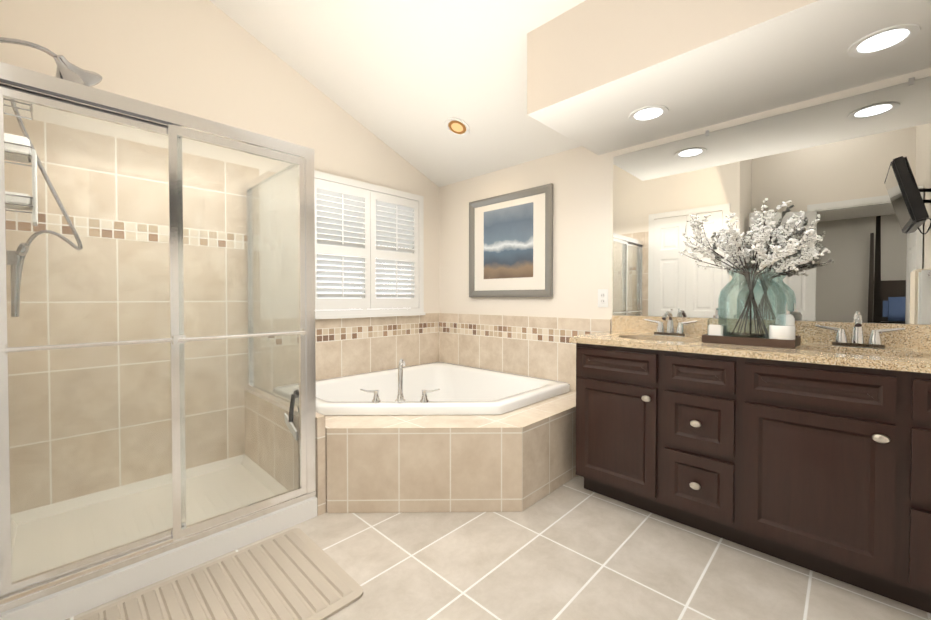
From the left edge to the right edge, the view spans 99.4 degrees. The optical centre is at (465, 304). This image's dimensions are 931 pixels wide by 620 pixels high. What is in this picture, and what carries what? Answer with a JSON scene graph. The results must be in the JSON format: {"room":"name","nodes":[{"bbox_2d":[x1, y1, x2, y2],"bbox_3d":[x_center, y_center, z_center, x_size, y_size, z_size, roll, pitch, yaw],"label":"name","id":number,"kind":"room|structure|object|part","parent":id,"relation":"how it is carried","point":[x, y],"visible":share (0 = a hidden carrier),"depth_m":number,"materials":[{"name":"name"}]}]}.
{"room":"bathroom","nodes":[
{"label":"bathroom","id":0,"kind":"room"},
{"bbox_2d":[0,0,439,318],"bbox_3d":[-1.203,-0.833,2.756,0.100,3.700,2.860,1,1,44],"label":"wall","id":1,"kind":"structure","parent":0,"point":[207,60],"depth_m":2.36,"materials":[{"name":"white paint"}]},
{"bbox_2d":[4,114,260,513],"bbox_3d":[-1.710,0.081,2.167,0.010,1.890,1.090,1,1,44],"label":"tiled wall","id":2,"kind":"structure","parent":1,"relation":"attached to","point":[120,378],"depth_m":2.05,"materials":[{"name":"beige tile"}]},
{"bbox_2d":[6,209,259,250],"bbox_3d":[-1.702,-0.388,2.160,0.002,0.096,1.080,1,1,44],"label":"mosaic","id":3,"kind":"object","parent":2,"relation":"attached to","point":[151,235],"depth_m":2.06},
{"bbox_2d":[314,170,424,318],"bbox_3d":[-0.780,-0.424,3.145,0.116,1.050,1.100,1,1,44],"label":"window shutters","id":4,"kind":"object","parent":1,"relation":"attached to","point":[369,219],"visible":0.88,"depth_m":3.09,"materials":[{"name":"white wood"}]},
{"bbox_2d":[66,475,930,619],"bbox_3d":[-0.261,1.088,1.386,3.400,0.100,3.560,1,1,44],"label":"floor","id":5,"kind":"structure","parent":0,"point":[573,549],"depth_m":1.54,"materials":[{"name":"tile"}]},
{"bbox_2d":[0,37,325,619],"bbox_3d":[-1.376,0.002,1.848,0.909,2.055,1.079,1,1,44],"label":"shower","id":6,"kind":"object","parent":5,"relation":"on","point":[66,559],"visible":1,"depth_m":1.60,"materials":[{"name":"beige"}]},
{"bbox_3d":[-1.286,0.116,1.393,0.004,1.531,0.431,1,1,44],"label":"door glass","id":7,"kind":"part","parent":6,"relation":"part of","materials":[{"name":"clear glass"}]},
{"bbox_3d":[-1.272,0.116,1.380,0.057,1.599,0.483,1,1,44],"label":"door frame","id":8,"kind":"part","parent":6,"relation":"part of","materials":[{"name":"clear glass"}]},
{"bbox_3d":[-0.936,0.111,1.691,0.057,1.599,0.524,1,1,44],"label":"door frame","id":9,"kind":"part","parent":6,"relation":"part of","materials":[{"name":"clear glass"}]},
{"bbox_3d":[-0.950,0.111,1.704,0.004,1.531,0.472,1,1,44],"label":"door glass","id":10,"kind":"part","parent":6,"relation":"part of","materials":[{"name":"clear glass"}]},
{"bbox_3d":[-1.067,-0.100,2.207,0.791,1.220,0.004,1,1,44],"label":"glass","id":11,"kind":"part","parent":6,"relation":"part of","materials":[{"name":"clear glass"}]},
{"bbox_3d":[-0.872,0.610,1.973,0.161,0.118,0.020,1,1,44],"label":"squeegee blade","id":12,"kind":"part","parent":6,"relation":"part of","materials":[{"name":"white plastic"}]},
{"bbox_3d":[-0.869,0.509,1.983,0.048,0.155,0.051,1,1,44],"label":"squeegee handle","id":13,"kind":"part","parent":6,"relation":"part of","materials":[{"name":"black plastic"}]},
{"bbox_2d":[74,528,362,619],"bbox_3d":[-0.838,1.028,1.328,0.580,0.020,0.795,1,1,44],"label":"bath mat","id":14,"kind":"object","parent":5,"relation":"on","point":[296,574],"visible":1,"depth_m":1.41,"materials":[{"name":"fabric"}]},
{"bbox_2d":[273,359,576,512],"bbox_3d":[-0.216,0.664,2.575,1.578,0.709,1.556,1,1,44],"label":"tub","id":15,"kind":"object","parent":5,"relation":"on","point":[438,437],"visible":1,"depth_m":1.98,"materials":[{"name":"beige tile"}]},
{"bbox_2d":[360,359,439,402],"bbox_3d":[-0.367,0.433,2.204,0.318,0.235,0.318,1,1,44],"label":"faucet","id":16,"kind":"object","parent":15,"relation":"on","point":[400,397],"depth_m":2.21,"materials":[{"name":"silver metal"}]},
{"bbox_2d":[273,362,569,414],"bbox_3d":[-0.272,0.758,2.667,1.364,0.430,1.494,1,1,44],"label":"basin","id":17,"kind":"object","parent":15,"relation":"in","point":[464,390],"depth_m":2.91,"materials":[{"name":"white ceramic"}]},
{"bbox_2d":[569,341,930,612],"bbox_3d":[1.307,0.621,1.790,1.513,0.819,0.584,1,1,44],"label":"bathroom vanity","id":18,"kind":"object","parent":5,"relation":"on","point":[811,451],"depth_m":1.54,"materials":[{"name":"brown wood"}]},
{"bbox_2d":[569,329,930,368],"bbox_3d":[1.308,0.196,1.801,1.538,0.029,0.558,1,1,44],"label":"countertop","id":19,"kind":"structure","parent":18,"relation":"on","point":[808,350],"depth_m":1.65,"materials":[{"name":"beige stone"}]},
{"bbox_2d":[645,337,676,340],"bbox_3d":[1.014,0.271,2.080,0.434,0.154,0.320,1,1,44],"label":"sink","id":20,"kind":"object","parent":19,"relation":"in","point":[646,338],"depth_m":2.20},
{"bbox_2d":[645,309,700,336],"bbox_3d":[1.120,0.105,2.188,0.276,0.140,0.147,1,1,44],"label":"faucet","id":21,"kind":"object","parent":19,"relation":"on","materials":[{"name":"silver metal"}]},
{"bbox_2d":[702,332,800,347],"bbox_3d":[1.335,0.162,1.849,0.340,0.034,0.275,1,1,44],"label":"tray","id":22,"kind":"object","parent":19,"relation":"on","point":[755,341],"visible":0.88,"depth_m":1.75,"materials":[{"name":"wood"}]},
{"bbox_2d":[707,318,726,335],"bbox_3d":[1.192,0.117,1.874,0.068,0.105,0.068,1,1,44],"label":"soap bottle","id":23,"kind":"object","parent":22,"relation":"on","point":[708,321],"visible":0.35,"depth_m":1.88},
{"bbox_2d":[709,324,720,335],"bbox_3d":[1.168,0.120,1.849,0.048,0.050,0.001,1,1,44],"label":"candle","id":24,"kind":"object","parent":23,"relation":"attached to","point":[714,329],"visible":1,"depth_m":1.85,"materials":[{"name":"white wax"}]},
{"bbox_2d":[713,308,720,317],"bbox_3d":[1.186,0.040,1.866,0.032,0.048,0.051,1,1,44],"label":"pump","id":25,"kind":"object","parent":23,"relation":"attached to","point":[717,313],"visible":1,"depth_m":1.86,"materials":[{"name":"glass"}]},
{"bbox_2d":[708,325,725,335],"bbox_3d":[1.192,0.133,1.874,0.060,0.066,0.060,1,1,44],"label":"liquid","id":26,"kind":"object","parent":23,"relation":"in","point":[722,331],"visible":0.21,"depth_m":1.84,"materials":[{"name":"clear"}]},
{"bbox_2d":[718,268,785,338],"bbox_3d":[1.334,0.003,1.846,0.258,0.334,0.258,1,1,44],"label":"vase","id":27,"kind":"object","parent":22,"relation":"on","point":[722,304],"visible":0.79,"depth_m":1.82,"materials":[{"name":"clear glass"}]},
{"bbox_2d":[682,201,827,336],"bbox_3d":[1.271,-0.172,1.800,0.568,0.637,0.532,1,1,44],"label":"branches","id":28,"kind":"object","parent":27,"relation":"in","point":[751,289],"visible":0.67,"depth_m":1.84,"materials":[{"name":"brown"}]},
{"bbox_2d":[681,198,829,272],"bbox_3d":[1.271,-0.316,1.799,0.578,0.348,0.541,1,1,44],"label":"flowers","id":29,"kind":"object","parent":28,"relation":"attached to","point":[788,249],"visible":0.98,"depth_m":1.78,"materials":[{"name":"white plant"}]},
{"bbox_2d":[769,325,795,339],"bbox_3d":[1.360,0.131,1.698,0.090,0.082,0.090,1,1,44],"label":"candle jar","id":30,"kind":"object","parent":22,"relation":"on","point":[785,332],"visible":0.67,"depth_m":1.66,"materials":[{"name":"white wax"}]},
{"bbox_2d":[776,314,794,325],"bbox_3d":[1.439,0.107,1.779,0.068,0.128,0.068,1,1,44],"label":"lotion bottle","id":31,"kind":"object","parent":22,"relation":"on","point":[790,319],"visible":0.31,"depth_m":1.75,"materials":[{"name":"white ceramic"}]},
{"bbox_2d":[782,303,789,313],"bbox_3d":[1.432,0.018,1.770,0.032,0.048,0.051,1,1,44],"label":"pump","id":32,"kind":"object","parent":31,"relation":"attached to","point":[786,312],"visible":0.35,"depth_m":1.77,"materials":[{"name":"silver metal"}]},
{"bbox_2d":[797,345,920,356],"bbox_3d":[1.551,0.279,1.561,0.434,0.154,0.320,1,1,44],"label":"sink","id":33,"kind":"object","parent":19,"relation":"in","point":[799,346],"depth_m":1.62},
{"bbox_2d":[813,313,908,348],"bbox_3d":[1.657,0.113,1.669,0.277,0.140,0.147,1,1,44],"label":"faucet","id":34,"kind":"object","parent":19,"relation":"on","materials":[{"name":"silver metal"}]},
{"bbox_2d":[209,0,930,186],"bbox_3d":[-0.296,-1.798,1.306,3.800,1.676,3.860,1,1,44],"label":"ceiling","id":35,"kind":"structure","parent":0,"point":[405,79],"depth_m":2.00,"materials":[{"name":"white paint"}]},
{"bbox_2d":[445,117,469,136],"bbox_3d":[-0.059,-1.264,2.824,0.188,0.074,0.175,1,1,44],"label":"recessed light","id":36,"kind":"object","parent":35,"relation":"in","point":[457,127],"visible":1,"depth_m":2.82,"materials":[{"name":"white"}]},
{"bbox_2d":[629,105,668,122],"bbox_3d":[0.930,-0.967,2.011,0.186,0.006,0.186,1,1,44],"label":"recessed light","id":37,"kind":"object","parent":35,"relation":"in","point":[650,113],"visible":1,"depth_m":2.00,"materials":[{"name":"white"}]},
{"bbox_2d":[847,23,920,56],"bbox_3d":[1.520,-0.958,1.441,0.186,0.006,0.186,1,1,44],"label":"recessed light","id":38,"kind":"object","parent":35,"relation":"in","point":[883,40],"visible":1,"depth_m":1.44,"materials":[{"name":"white"}]},
{"bbox_2d":[439,68,930,330],"bbox_3d":[0.942,-0.831,2.600,3.400,3.700,0.100,1,1,44],"label":"wall","id":39,"kind":"structure","parent":0,"point":[580,178],"depth_m":2.76,"materials":[{"name":"white paint"}]},
{"bbox_2d":[439,332,575,390],"bbox_3d":[0.348,0.639,3.120,1.635,0.745,0.010,1,1,44],"label":"tiled wall","id":40,"kind":"structure","parent":39,"relation":"attached to","point":[555,361],"depth_m":3.08,"materials":[{"name":"beige tile"}]},
{"bbox_2d":[469,183,552,296],"bbox_3d":[0.328,-0.461,3.107,0.810,0.810,0.030,1,1,44],"label":"picture frame","id":41,"kind":"object","parent":39,"relation":"attached to","point":[510,244],"visible":0.98,"depth_m":3.06,"materials":[{"name":"grey metal"}]},
{"bbox_2d":[484,202,532,278],"bbox_3d":[0.327,-0.484,3.107,0.490,0.555,0.002,1,1,44],"label":"print","id":42,"kind":"object","parent":41,"relation":"attached to","point":[508,229],"depth_m":3.09},
{"bbox_2d":[439,322,600,343],"bbox_3d":[0.348,0.219,3.114,1.635,0.095,0.010,1,1,44],"label":"mosaic","id":43,"kind":"object","parent":39,"relation":"attached to","point":[545,334],"visible":0.64,"depth_m":3.08},
{"bbox_2d":[439,313,610,331],"bbox_3d":[0.348,0.130,3.112,1.635,0.082,0.012,1,1,44],"label":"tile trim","id":44,"kind":"structure","parent":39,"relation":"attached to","point":[597,325],"depth_m":2.96,"materials":[{"name":"beige tile"}]},
{"bbox_2d":[598,289,607,306],"bbox_3d":[0.896,-0.040,2.579,0.070,0.118,0.006,1,1,44],"label":"electrical outlet","id":45,"kind":"object","parent":39,"relation":"attached to","point":[602,297],"visible":1,"depth_m":2.58,"materials":[{"name":"white plastic"}]},
{"bbox_2d":[613,76,930,323],"bbox_3d":[1.499,-0.428,1.992,1.541,1.008,0.005,1,1,44],"label":"mirror","id":46,"kind":"object","parent":39,"relation":"attached to","point":[854,172],"visible":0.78,"depth_m":1.88,"materials":[{"name":"clear glass"}]},
{"bbox_2d":[908,77,913,84],"bbox_3d":[1.849,-0.925,1.638,0.016,0.027,0.004,1,1,44],"label":"mirror clip","id":47,"kind":"object","parent":46,"relation":"attached to","point":[911,81],"depth_m":1.64,"materials":[{"name":"silver metal"}]},
{"bbox_2d":[613,315,930,348],"bbox_3d":[1.495,0.129,1.994,1.538,0.100,0.020,1,1,44],"label":"backsplash","id":48,"kind":"structure","parent":0,"relation":"attached to","point":[919,337],"depth_m":1.87,"materials":[{"name":"beige stone"}]},
{"bbox_3d":[-0.807,0.530,3.186,0.100,0.960,1.000,1,1,44],"label":"wall","id":49,"kind":"structure","parent":0,"visible":0},
{"bbox_2d":[260,313,438,331],"bbox_3d":[-0.784,0.130,3.123,0.012,0.082,1.570,1,1,44],"label":"cap","id":50,"kind":"object","parent":49,"relation":"attached to","point":[357,322],"visible":0.57,"depth_m":3.09,"materials":[{"name":"beige tile"}]},
{"bbox_2d":[260,322,438,346],"bbox_3d":[-0.785,0.219,3.125,0.010,0.095,1.570,1,1,44],"label":"mosaic","id":51,"kind":"object","parent":49,"relation":"attached to","point":[335,334],"visible":0.64,"depth_m":3.11},
{"bbox_2d":[261,332,439,391],"bbox_3d":[-0.785,0.639,3.132,0.010,0.745,1.570,1,1,44],"label":"wall tiles","id":52,"kind":"structure","parent":49,"relation":"attached to","point":[337,358],"depth_m":3.09,"materials":[{"name":"beige tile"}]},
{"label":"outside","id":53,"kind":"structure","parent":0,"visible":0},
{"bbox_2d":[316,193,410,309],"bbox_3d":[-0.987,-0.432,3.345,0.001,1.960,1.800,1,1,44],"label":"window","id":54,"kind":"structure","parent":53,"point":[361,282],"depth_m":3.40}
]}

